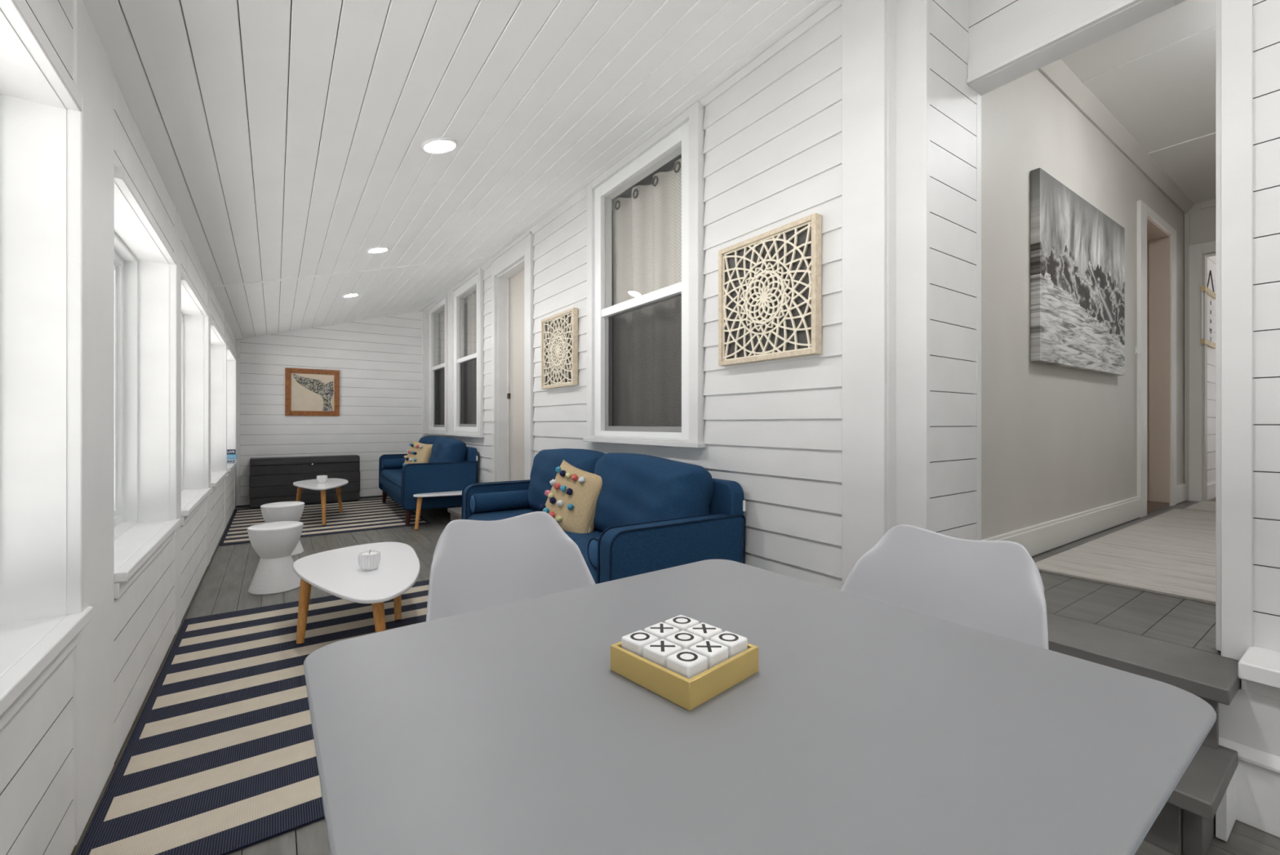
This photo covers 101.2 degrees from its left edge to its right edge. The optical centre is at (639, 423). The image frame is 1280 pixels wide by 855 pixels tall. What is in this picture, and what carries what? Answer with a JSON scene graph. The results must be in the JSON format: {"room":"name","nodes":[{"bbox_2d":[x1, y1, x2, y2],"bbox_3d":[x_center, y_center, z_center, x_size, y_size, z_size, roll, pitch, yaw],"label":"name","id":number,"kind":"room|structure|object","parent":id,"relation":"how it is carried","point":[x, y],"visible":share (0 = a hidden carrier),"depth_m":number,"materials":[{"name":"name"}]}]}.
{"room":"sunroom","nodes":[
{"label":"sunroom","id":0,"kind":"room"},
{"bbox_2d":[0,0,235,854],"bbox_3d":[-2.359,-0.050,2.501,0.222,2.200,10.000,0,0,-35],"label":"wall","id":1,"kind":"structure","parent":0,"point":[37,742],"depth_m":1.21,"materials":[{"name":"white paint"}]},
{"bbox_2d":[0,0,93,729],"bbox_3d":[-1.129,-0.125,0.765,0.249,1.300,1.105,0,0,-35],"label":"window","id":2,"kind":"structure","parent":1,"relation":"in","point":[30,651],"depth_m":1.23,"materials":[{"name":"white paint"}]},
{"bbox_2d":[72,0,114,845],"bbox_3d":[-1.469,-0.017,1.418,0.008,2.074,0.361,0,0,-35],"label":"trim","id":3,"kind":"structure","parent":1,"relation":"attached to","point":[93,695],"depth_m":1.42,"materials":[{"name":"white paint"}]},
{"bbox_2d":[114,164,180,598],"bbox_3d":[-1.961,-0.125,1.965,0.249,1.300,1.095,0,0,-35],"label":"window","id":4,"kind":"structure","parent":1,"relation":"in","point":[136,544],"depth_m":2.30,"materials":[{"name":"white paint"}]},
{"bbox_2d":[173,205,181,634],"bbox_3d":[-2.299,-0.017,2.613,0.008,2.074,0.175,0,0,-35],"label":"trim","id":5,"kind":"structure","parent":1,"relation":"attached to","point":[177,219],"depth_m":2.63,"materials":[{"name":"white paint"}]},
{"bbox_2d":[181,271,210,525],"bbox_3d":[-2.759,-0.125,3.112,0.249,1.300,1.160,0,0,-35],"label":"window","id":6,"kind":"structure","parent":1,"relation":"in","point":[192,500],"depth_m":3.52,"materials":[{"name":"white paint"}]},
{"bbox_2d":[206,275,210,565],"bbox_3d":[-3.150,-0.017,3.839,0.008,2.074,0.200,0,0,-35],"label":"trim","id":7,"kind":"structure","parent":1,"relation":"attached to","point":[208,282],"depth_m":3.84,"materials":[{"name":"white paint"}]},
{"bbox_2d":[210,320,227,493],"bbox_3d":[-3.654,-0.125,4.402,0.249,1.300,1.260,0,0,-35],"label":"window","id":8,"kind":"structure","parent":1,"relation":"in","point":[217,477],"depth_m":4.93,"materials":[{"name":"white paint"}]},
{"bbox_2d":[224,314,226,528],"bbox_3d":[-4.037,-0.017,5.116,0.008,2.074,0.150,0,0,-35],"label":"trim","id":9,"kind":"structure","parent":1,"relation":"attached to","point":[224,314],"depth_m":5.12,"materials":[{"name":"white paint"}]},
{"bbox_2d":[226,345,236,475],"bbox_3d":[-4.515,-0.125,5.642,0.249,1.300,1.160,0,0,-35],"label":"window","id":10,"kind":"structure","parent":1,"relation":"in","point":[230,467],"depth_m":6.13,"materials":[{"name":"white paint"}]},
{"bbox_2d":[226,448,236,463],"bbox_3d":[-4.520,0.367,5.797,0.120,0.158,0.033,0,0,-35],"label":"word sign","id":11,"kind":"object","parent":10,"relation":"on","point":[231,453],"visible":0.74,"depth_m":5.79,"materials":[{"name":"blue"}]},
{"bbox_2d":[234,335,235,508],"bbox_3d":[-4.870,-0.017,6.315,0.008,2.074,0.070,0,0,-35],"label":"trim","id":12,"kind":"structure","parent":1,"relation":"attached to","point":[234,335],"depth_m":6.29,"materials":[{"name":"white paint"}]},
{"bbox_2d":[235,311,422,506],"bbox_3d":[-4.105,-0.450,7.327,2.855,3.000,0.120,0,0,-35],"label":"wall","id":13,"kind":"structure","parent":0,"point":[378,361],"depth_m":7.28,"materials":[{"name":"white paint"}]},
{"bbox_2d":[235,339,239,505],"bbox_3d":[-5.042,-0.010,6.594,0.040,2.080,0.020,0,0,-35],"label":"trim","id":14,"kind":"structure","parent":13,"relation":"attached to","point":[237,341],"depth_m":6.58,"materials":[{"name":"white paint"}]},
{"bbox_2d":[284,367,339,416],"bbox_3d":[-4.383,-0.413,7.044,0.618,0.625,0.027,0,0,-35],"label":"picture","id":15,"kind":"object","parent":13,"relation":"attached to","point":[308,392],"visible":1,"depth_m":7.04},
{"bbox_2d":[422,311,425,436],"bbox_3d":[-3.235,-0.323,7.849,0.040,2.706,0.020,0,0,-35],"label":"trim","id":16,"kind":"structure","parent":13,"relation":"attached to","point":[423,434],"depth_m":7.84,"materials":[{"name":"white paint"}]},
{"bbox_2d":[82,0,831,339],"bbox_3d":[-1.166,-1.460,3.299,3.088,0.920,10.150,0,0,-35],"label":"ceiling","id":17,"kind":"structure","parent":0,"point":[286,138],"depth_m":2.25,"materials":[{"name":"paint"}]},
{"bbox_2d":[342,293,359,297],"bbox_3d":[-3.043,-1.347,5.532,0.164,0.056,0.164,0,0,9],"label":"ceiling light","id":18,"kind":"object","parent":17,"relation":"attached to","point":[353,295],"visible":1,"depth_m":5.53,"materials":[{"name":"white paint"}]},
{"bbox_2d":[365,246,389,253],"bbox_3d":[-2.040,-1.347,4.087,0.164,0.056,0.164,0,0,9],"label":"ceiling light","id":19,"kind":"object","parent":17,"relation":"attached to","point":[376,250],"visible":1,"depth_m":4.08,"materials":[{"name":"white paint"}]},
{"bbox_2d":[368,248,386,252],"bbox_3d":[-2.039,-1.346,4.087,0.125,0.006,0.125,-19,11,-33],"label":"diffuser","id":20,"kind":"object","parent":19,"relation":"attached to","point":[371,250],"depth_m":4.08,"materials":[{"name":"white plastic"}]},
{"bbox_2d":[421,137,457,154],"bbox_3d":[-0.973,-1.347,2.551,0.164,0.056,0.164,0,0,9],"label":"ceiling light","id":21,"kind":"object","parent":17,"relation":"attached to","point":[440,144],"visible":1,"depth_m":2.54,"materials":[{"name":"white paint"}]},
{"bbox_2d":[426,140,453,151],"bbox_3d":[-0.973,-1.346,2.551,0.125,0.006,0.125,-19,11,-33],"label":"diffuser","id":22,"kind":"object","parent":21,"relation":"attached to","point":[431,145],"depth_m":2.54,"materials":[{"name":"white plastic"}]},
{"bbox_2d":[438,210,613,426],"bbox_3d":[-0.021,-0.425,5.829,2.685,3.050,7.100,0,0,-35],"label":"wall","id":23,"kind":"structure","parent":0,"point":[465,304],"depth_m":8.21,"materials":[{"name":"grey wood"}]},
{"bbox_2d":[425,6,841,590],"bbox_3d":[-1.141,-0.400,4.972,0.122,2.900,7.330,0,0,-35],"label":"wall","id":24,"kind":"structure","parent":0,"point":[772,150],"depth_m":2.41,"materials":[{"name":"paint"}]},
{"bbox_2d":[211,256,493,288],"bbox_3d":[-2.375,-1.368,4.691,2.250,0.648,0.035,0,0,-35],"label":"trim","id":25,"kind":"structure","parent":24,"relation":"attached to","point":[298,277],"depth_m":4.54,"materials":[{"name":"paint"}]},
{"bbox_2d":[422,293,447,435],"bbox_3d":[-2.797,-0.774,7.277,0.134,1.855,1.275,0,0,-35],"label":"window","id":26,"kind":"structure","parent":24,"relation":"in","point":[431,426],"depth_m":7.52,"materials":[{"name":"paint"}]},
{"bbox_2d":[440,309,444,424],"bbox_3d":[-2.640,-0.725,7.300,0.064,1.950,0.883,0,0,-35],"label":"curtain","id":27,"kind":"object","parent":24,"relation":"hanging from","point":[442,313],"visible":0.22,"depth_m":7.58,"materials":[{"name":"grey fabric"}]},
{"bbox_2d":[445,266,484,437],"bbox_3d":[-2.043,-0.774,6.191,0.134,1.855,1.340,0,0,-35],"label":"window","id":28,"kind":"structure","parent":24,"relation":"in","point":[455,295],"depth_m":6.45,"materials":[{"name":"paint"}]},
{"bbox_2d":[466,289,476,423],"bbox_3d":[-1.890,-0.725,6.219,0.064,1.950,0.933,0,0,-35],"label":"curtain","id":29,"kind":"object","parent":24,"relation":"hanging from","point":[472,297],"visible":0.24,"depth_m":6.40,"materials":[{"name":"grey fabric"}]},
{"bbox_2d":[422,186,586,311],"bbox_3d":[-1.788,-1.670,5.796,0.065,0.060,5.038,0,0,-35],"label":"trim","id":30,"kind":"structure","parent":24,"relation":"attached to","point":[582,193],"depth_m":4.21,"materials":[{"name":"paint"}]},
{"bbox_2d":[490,231,534,481],"bbox_3d":[-1.161,-0.318,5.008,0.194,2.735,1.000,0,0,-35],"label":"door","id":31,"kind":"structure","parent":24,"relation":"in","point":[513,292],"depth_m":5.22,"materials":[{"name":"paint"}]},
{"bbox_2d":[541,307,577,389],"bbox_3d":[-0.635,-0.565,4.096,0.040,0.568,0.568,0,0,-35],"label":"lattice panel","id":32,"kind":"object","parent":24,"relation":"attached to","point":[559,331],"visible":1,"depth_m":4.06,"materials":[{"name":"brown wood"}]},
{"bbox_2d":[582,100,706,448],"bbox_3d":[0.001,-0.782,3.248,0.134,1.820,1.230,0,0,-35],"label":"window","id":33,"kind":"structure","parent":24,"relation":"in","point":[684,135],"depth_m":3.09,"materials":[{"name":"paint"}]},
{"bbox_2d":[613,158,681,426],"bbox_3d":[0.114,-0.662,3.350,0.098,1.825,1.093,0,0,-35],"label":"curtain","id":34,"kind":"object","parent":24,"relation":"hanging from","point":[647,224],"visible":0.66,"depth_m":3.48,"materials":[{"name":"white fabric"}]},
{"bbox_2d":[718,213,821,366],"bbox_3d":[0.564,-0.567,2.369,0.040,0.568,0.568,0,0,-35],"label":"lattice panel","id":35,"kind":"object","parent":24,"relation":"attached to","point":[770,282],"visible":1,"depth_m":2.33,"materials":[{"name":"brown wood"}]},
{"bbox_2d":[699,0,841,107],"bbox_3d":[0.568,-1.677,2.413,0.055,0.045,0.828,0,0,-35],"label":"trim","id":36,"kind":"structure","parent":24,"relation":"attached to","point":[833,6],"depth_m":2.34,"materials":[{"name":"paint"}]},
{"bbox_2d":[841,0,887,586],"bbox_3d":[0.859,-0.325,2.004,0.042,2.750,0.176,0,0,-35],"label":"trim","id":37,"kind":"structure","parent":24,"relation":"attached to","point":[864,22],"depth_m":1.99,"materials":[{"name":"paint"}]},
{"bbox_2d":[887,0,929,530],"bbox_3d":[0.969,-0.400,1.918,0.080,2.900,0.135,0,0,-35],"label":"trim","id":38,"kind":"structure","parent":24,"relation":"attached to","point":[908,20],"depth_m":1.92,"materials":[{"name":"paint"}]},
{"bbox_2d":[73,495,1279,854],"bbox_3d":[-1.235,1.080,3.282,2.955,0.060,10.000,0,0,-35],"label":"floor","id":39,"kind":"structure","parent":0,"point":[224,587],"depth_m":3.21,"materials":[{"name":"grey paint"}]},
{"bbox_2d":[75,579,429,854],"bbox_3d":[-1.235,1.046,2.375,1.470,0.006,2.060,0,0,-35],"label":"striped rug","id":40,"kind":"object","parent":39,"relation":"on","point":[220,757],"visible":0.37,"depth_m":1.74,"materials":[{"name":"multicoloured fabric"}]},
{"bbox_2d":[293,542,420,643],"bbox_3d":[-1.415,0.890,2.694,0.595,0.307,1.160,0,0,-35],"label":"coffee table","id":41,"kind":"object","parent":40,"relation":"on","point":[337,572],"visible":0.98,"depth_m":2.55,"materials":[{"name":"white paint"}]},
{"bbox_2d":[358,549,380,570],"bbox_3d":[-1.366,0.687,2.655,0.103,0.098,0.101,0,0,-35],"label":"candle holder","id":42,"kind":"object","parent":41,"relation":"on","point":[369,560],"visible":1,"depth_m":2.62,"materials":[{"name":"white ceramic"}]},
{"bbox_2d":[362,549,377,555],"bbox_3d":[-1.366,0.650,2.655,0.080,0.025,0.080,0,0,-35],"label":"candle","id":43,"kind":"object","parent":42,"relation":"on","point":[371,552],"depth_m":2.67,"materials":[{"name":"white wax"}]},
{"bbox_2d":[246,520,303,594],"bbox_3d":[-2.329,0.848,3.362,0.298,0.404,0.298,0,0,-35],"label":"stool","id":44,"kind":"object","parent":39,"relation":"on","point":[274,542],"visible":0.98,"depth_m":3.27,"materials":[{"name":"white plastic"}]},
{"bbox_2d":[260,501,304,555],"bbox_3d":[-2.882,0.848,4.244,0.298,0.404,0.298,0,0,-35],"label":"stool","id":45,"kind":"object","parent":39,"relation":"on","point":[283,510],"visible":0.54,"depth_m":4.16,"materials":[{"name":"white plastic"}]},
{"bbox_2d":[218,497,431,545],"bbox_3d":[-3.545,1.046,5.933,1.736,0.006,2.270,0,0,-35],"label":"striped rug","id":46,"kind":"object","parent":39,"relation":"on","point":[363,514],"visible":0.8,"depth_m":5.69,"materials":[{"name":"multicoloured fabric"}]},
{"bbox_2d":[248,454,359,508],"bbox_3d":[-4.350,0.740,6.866,1.203,0.605,0.329,0,0,-35],"label":"storage chest","id":47,"kind":"object","parent":46,"relation":"on","point":[271,479],"visible":0.98,"depth_m":6.70,"materials":[{"name":"grey plastic"}]},
{"bbox_2d":[293,478,348,524],"bbox_3d":[-3.506,0.851,5.796,0.527,0.389,1.099,0,0,-35],"label":"coffee table","id":48,"kind":"object","parent":46,"relation":"on","point":[313,484],"visible":0.93,"depth_m":5.71,"materials":[{"name":"white paint"}]},
{"bbox_2d":[316,475,327,483],"bbox_3d":[-3.495,0.607,5.779,0.103,0.098,0.101,0,0,-35],"label":"candle holder","id":49,"kind":"object","parent":48,"relation":"on","point":[320,478],"visible":1,"depth_m":5.75,"materials":[{"name":"white ceramic"}]},
{"bbox_2d":[378,435,477,524],"bbox_3d":[-2.607,0.599,6.322,0.759,0.889,1.973,0,0,-33],"label":"armchair","id":50,"kind":"object","parent":46,"relation":"on","point":[452,465],"visible":0.9,"depth_m":5.60,"materials":[{"name":"blue fabric"}]},
{"bbox_2d":[379,468,401,497],"bbox_3d":[-2.670,0.680,6.282,0.600,0.172,1.774,0,0,-33],"label":"seat cushion","id":51,"kind":"object","parent":50,"relation":"on","point":[391,478],"depth_m":6.13,"materials":[{"name":"blue fabric"}]},
{"bbox_2d":[401,440,432,466],"bbox_3d":[-2.662,0.425,6.303,0.455,0.435,0.251,0,0,35],"label":"throw pillow","id":52,"kind":"object","parent":50,"relation":"on","point":[418,452],"visible":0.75,"depth_m":6.24,"materials":[{"name":"fabric"}]},
{"bbox_2d":[417,435,439,444],"bbox_3d":[-2.704,0.389,6.785,0.322,0.468,0.885,0,0,-33],"label":"cushion","id":53,"kind":"object","parent":50,"relation":"on","point":[429,439],"depth_m":6.58,"materials":[{"name":"blue fabric"}]},
{"bbox_2d":[428,436,466,462],"bbox_3d":[-2.213,0.392,6.052,0.328,0.470,0.885,0,0,-33],"label":"cushion","id":54,"kind":"object","parent":50,"relation":"on","point":[444,449],"depth_m":5.74,"materials":[{"name":"blue fabric"}]},
{"bbox_2d":[413,490,462,529],"bbox_3d":[-1.992,0.883,5.402,0.640,0.336,0.237,0,0,-35],"label":"coffee table","id":55,"kind":"object","parent":39,"relation":"on","point":[420,495],"visible":0.67,"depth_m":5.26,"materials":[{"name":"white paint"}]},
{"bbox_2d":[447,506,461,520],"bbox_3d":[-1.438,0.950,4.906,0.395,0.200,1.160,0,0,-35],"label":"step","id":56,"kind":"structure","parent":39,"relation":"on","point":[455,513],"depth_m":5.14,"materials":[{"name":"grey paint"}]},
{"bbox_2d":[426,511,595,621],"bbox_3d":[-0.260,0.652,1.250,0.475,0.804,0.478,0,0,-35],"label":"dining chair","id":57,"kind":"object","parent":39,"relation":"on","point":[476,564],"visible":0.37,"depth_m":1.41,"materials":[{"name":"grey plastic"}]},
{"bbox_2d":[461,448,746,583],"bbox_3d":[-0.373,0.608,3.052,0.759,0.889,1.973,0,0,-35],"label":"sofa","id":58,"kind":"object","parent":39,"relation":"on","point":[652,513],"visible":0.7,"depth_m":2.48,"materials":[{"name":"blue fabric"}]},
{"bbox_2d":[467,507,604,583],"bbox_3d":[-0.434,0.689,3.010,0.600,0.172,1.774,0,0,-35],"label":"seat cushion","id":59,"kind":"object","parent":58,"relation":"on","point":[582,540],"depth_m":3.31,"materials":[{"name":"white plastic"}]},
{"bbox_2d":[528,448,605,511],"bbox_3d":[-0.486,0.397,3.511,0.322,0.468,0.885,0,0,-35],"label":"cushion","id":60,"kind":"object","parent":58,"relation":"on","point":[545,462],"depth_m":3.46,"materials":[{"name":"blue fabric"}]},
{"bbox_2d":[539,459,602,533],"bbox_3d":[-0.387,0.450,3.032,0.479,0.461,0.234,0,0,39],"label":"throw pillow","id":61,"kind":"object","parent":58,"relation":"on","point":[572,498],"visible":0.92,"depth_m":2.96,"materials":[{"name":"fabric"}]},
{"bbox_2d":[594,452,713,531],"bbox_3d":[0.030,0.400,2.796,0.328,0.470,0.885,0,0,-35],"label":"cushion","id":62,"kind":"object","parent":58,"relation":"on","point":[636,488],"depth_m":2.60,"materials":[{"name":"blue fabric"}]},
{"bbox_2d":[303,559,1216,854],"bbox_3d":[0.085,0.681,0.674,0.848,0.741,0.789,0,0,-35],"label":"dining table","id":63,"kind":"object","parent":39,"relation":"on","point":[863,726],"visible":0.97,"depth_m":0.52,"materials":[{"name":"grey paint"}]},
{"bbox_2d":[610,640,758,711],"bbox_3d":[0.056,0.294,0.658,0.132,0.031,0.132,0,0,-44],"label":"tray","id":64,"kind":"object","parent":63,"relation":"on","point":[687,693],"visible":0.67,"depth_m":0.61,"materials":[{"name":"gold metal"}]},
{"bbox_2d":[621,614,747,678],"bbox_3d":[0.056,0.279,0.658,0.113,0.025,0.113,0,0,-44],"label":"game","id":65,"kind":"object","parent":64,"relation":"on","point":[687,663],"depth_m":0.64,"materials":[{"name":"white plastic"}]},
{"bbox_2d":[840,524,1048,648],"bbox_3d":[0.547,0.652,1.080,0.478,0.804,0.475,0,0,-35],"label":"dining chair","id":66,"kind":"object","parent":39,"relation":"on","point":[995,587],"visible":0.33,"depth_m":1.19,"materials":[{"name":"white plastic"}]},
{"bbox_2d":[1046,612,1240,854],"bbox_3d":[1.291,0.858,1.624,0.498,0.385,0.719,0,0,-35],"label":"porch steps","id":67,"kind":"structure","parent":39,"relation":"on","point":[1214,677],"depth_m":1.39,"materials":[{"name":"grey paint"}]},
{"bbox_2d":[1215,678,1279,841],"bbox_3d":[1.298,0.857,0.103,2.259,0.386,1.888,0,0,-35],"label":"baseboard","id":68,"kind":"structure","parent":39,"relation":"on","point":[1250,725],"depth_m":1.36,"materials":[{"name":"white paint"}]},
{"bbox_2d":[1238,645,1279,688],"bbox_3d":[2.160,0.641,0.670,0.197,0.046,1.836,0,0,-35],"label":"trim","id":69,"kind":"structure","parent":68,"relation":"on","point":[1261,665],"depth_m":1.35,"materials":[{"name":"white paint"}]},
{"bbox_2d":[929,0,981,540],"bbox_3d":[1.123,-0.475,2.118,0.429,3.050,0.282,0,0,-35],"label":"wall","id":70,"kind":"structure","parent":0,"point":[955,107],"depth_m":1.99,"materials":[{"name":"paint"}]},
{"bbox_2d":[966,0,1253,660],"bbox_3d":[1.534,-0.618,1.788,0.130,2.565,0.731,0,0,-35],"label":"door frame","id":71,"kind":"structure","parent":70,"relation":"attached to","point":[1234,238],"depth_m":1.49,"materials":[{"name":"paint"}]},
{"bbox_2d":[981,70,1184,539],"bbox_3d":[2.886,-0.608,3.642,4.245,2.745,0.610,0,0,-35],"label":"wall","id":72,"kind":"structure","parent":0,"point":[1057,442],"depth_m":2.75,"materials":[{"name":"paint"}]},
{"bbox_2d":[1030,168,1124,375],"bbox_3d":[2.553,-0.789,3.025,1.420,0.955,0.041,0,0,-35],"label":"canvas","id":73,"kind":"object","parent":72,"relation":"attached to","point":[1077,251],"visible":1,"depth_m":2.88},
{"bbox_2d":[981,483,1186,556],"bbox_3d":[3.026,0.588,3.370,4.125,0.146,0.020,0,0,-35],"label":"baseboard","id":74,"kind":"structure","parent":72,"relation":"attached to","point":[1039,538],"depth_m":2.97,"materials":[{"name":"white paint"}]},
{"bbox_2d":[1037,59,1194,213],"bbox_3d":[3.038,-1.847,3.352,4.125,0.074,0.060,0,0,-35],"label":"trim","id":75,"kind":"structure","parent":72,"relation":"attached to","point":[1057,73],"depth_m":3.27,"materials":[{"name":"paint"}]},
{"bbox_2d":[1137,200,1176,517],"bbox_3d":[3.922,-0.455,4.056,1.050,2.240,0.132,0,0,-35],"label":"door","id":76,"kind":"structure","parent":72,"relation":"in","point":[1161,236],"depth_m":4.22,"materials":[{"name":"white paint"}]},
{"bbox_2d":[1135,346,1142,355],"bbox_3d":[3.507,-0.511,3.694,0.025,0.059,0.033,0,0,-35],"label":"door handle","id":77,"kind":"object","parent":76,"relation":"attached to","point":[1136,350],"visible":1,"depth_m":3.70,"materials":[{"name":"silver metal"}]},
{"bbox_2d":[968,0,1279,653],"bbox_3d":[1.978,-0.475,1.166,0.110,3.050,2.859,0,0,-35],"label":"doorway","id":78,"kind":"structure","parent":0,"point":[990,22],"depth_m":1.45,"materials":[{"name":"paint"}]},
{"bbox_2d":[1031,497,1221,654],"bbox_3d":[4.889,0.757,3.334,7.365,0.185,3.200,0,0,-35],"label":"floor","id":79,"kind":"structure","parent":0,"point":[1188,623],"depth_m":1.90,"materials":[{"name":"grey paint"}]},
{"bbox_2d":[1035,508,1215,604],"bbox_3d":[3.143,0.659,2.925,2.840,0.010,0.720,0,0,-35],"label":"rug","id":80,"kind":"object","parent":79,"relation":"on","point":[1171,553],"visible":0.56,"depth_m":2.55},
{"bbox_2d":[1183,500,1215,512],"bbox_3d":[4.673,0.660,4.000,0.720,0.008,0.640,0,0,-35],"label":"rug","id":81,"kind":"object","parent":79,"relation":"on","point":[1204,505],"visible":0.36,"depth_m":4.14,"materials":[{"name":"beige fabric"}]},
{"bbox_2d":[1060,0,1215,204],"bbox_3d":[5.044,-1.902,3.198,7.265,0.056,2.800,0,0,-35],"label":"ceiling","id":82,"kind":"structure","parent":0,"point":[1156,75],"depth_m":2.91,"materials":[{"name":"white paint"}]},
{"bbox_2d":[1187,202,1215,245],"bbox_3d":[5.184,-0.608,3.965,0.100,2.545,1.500,0,0,-35],"label":"wall","id":83,"kind":"structure","parent":0,"point":[1202,221],"depth_m":4.47,"materials":[{"name":"paint"}]},
{"bbox_2d":[1184,198,1215,500],"bbox_3d":[5.136,-0.608,3.930,0.021,2.545,1.497,0,0,-35],"label":"trim","id":84,"kind":"structure","parent":83,"relation":"attached to","point":[1209,203],"depth_m":4.53,"materials":[{"name":"paint"}]},
{"bbox_2d":[1188,240,1215,501],"bbox_3d":[5.050,-0.430,4.140,0.122,2.190,1.000,0,0,-35],"label":"door frame","id":85,"kind":"structure","parent":83,"relation":"in","point":[1198,254],"depth_m":4.47,"materials":[{"name":"white paint"}]},
{"bbox_2d":[1207,255,1215,500],"bbox_3d":[6.817,-0.557,4.375,3.210,2.645,2.710,0,0,-35],"label":"wall","id":86,"kind":"structure","parent":0,"point":[1211,260],"depth_m":4.70,"materials":[{"name":"white paint"}]},
{"bbox_2d":[1200,270,1215,348],"bbox_3d":[4.948,-1.007,4.569,0.520,0.674,0.024,0,0,-35],"label":"hanging sign","id":87,"kind":"object","parent":86,"relation":"hanging from","point":[1209,342],"visible":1,"depth_m":4.59,"materials":[{"name":"white"}]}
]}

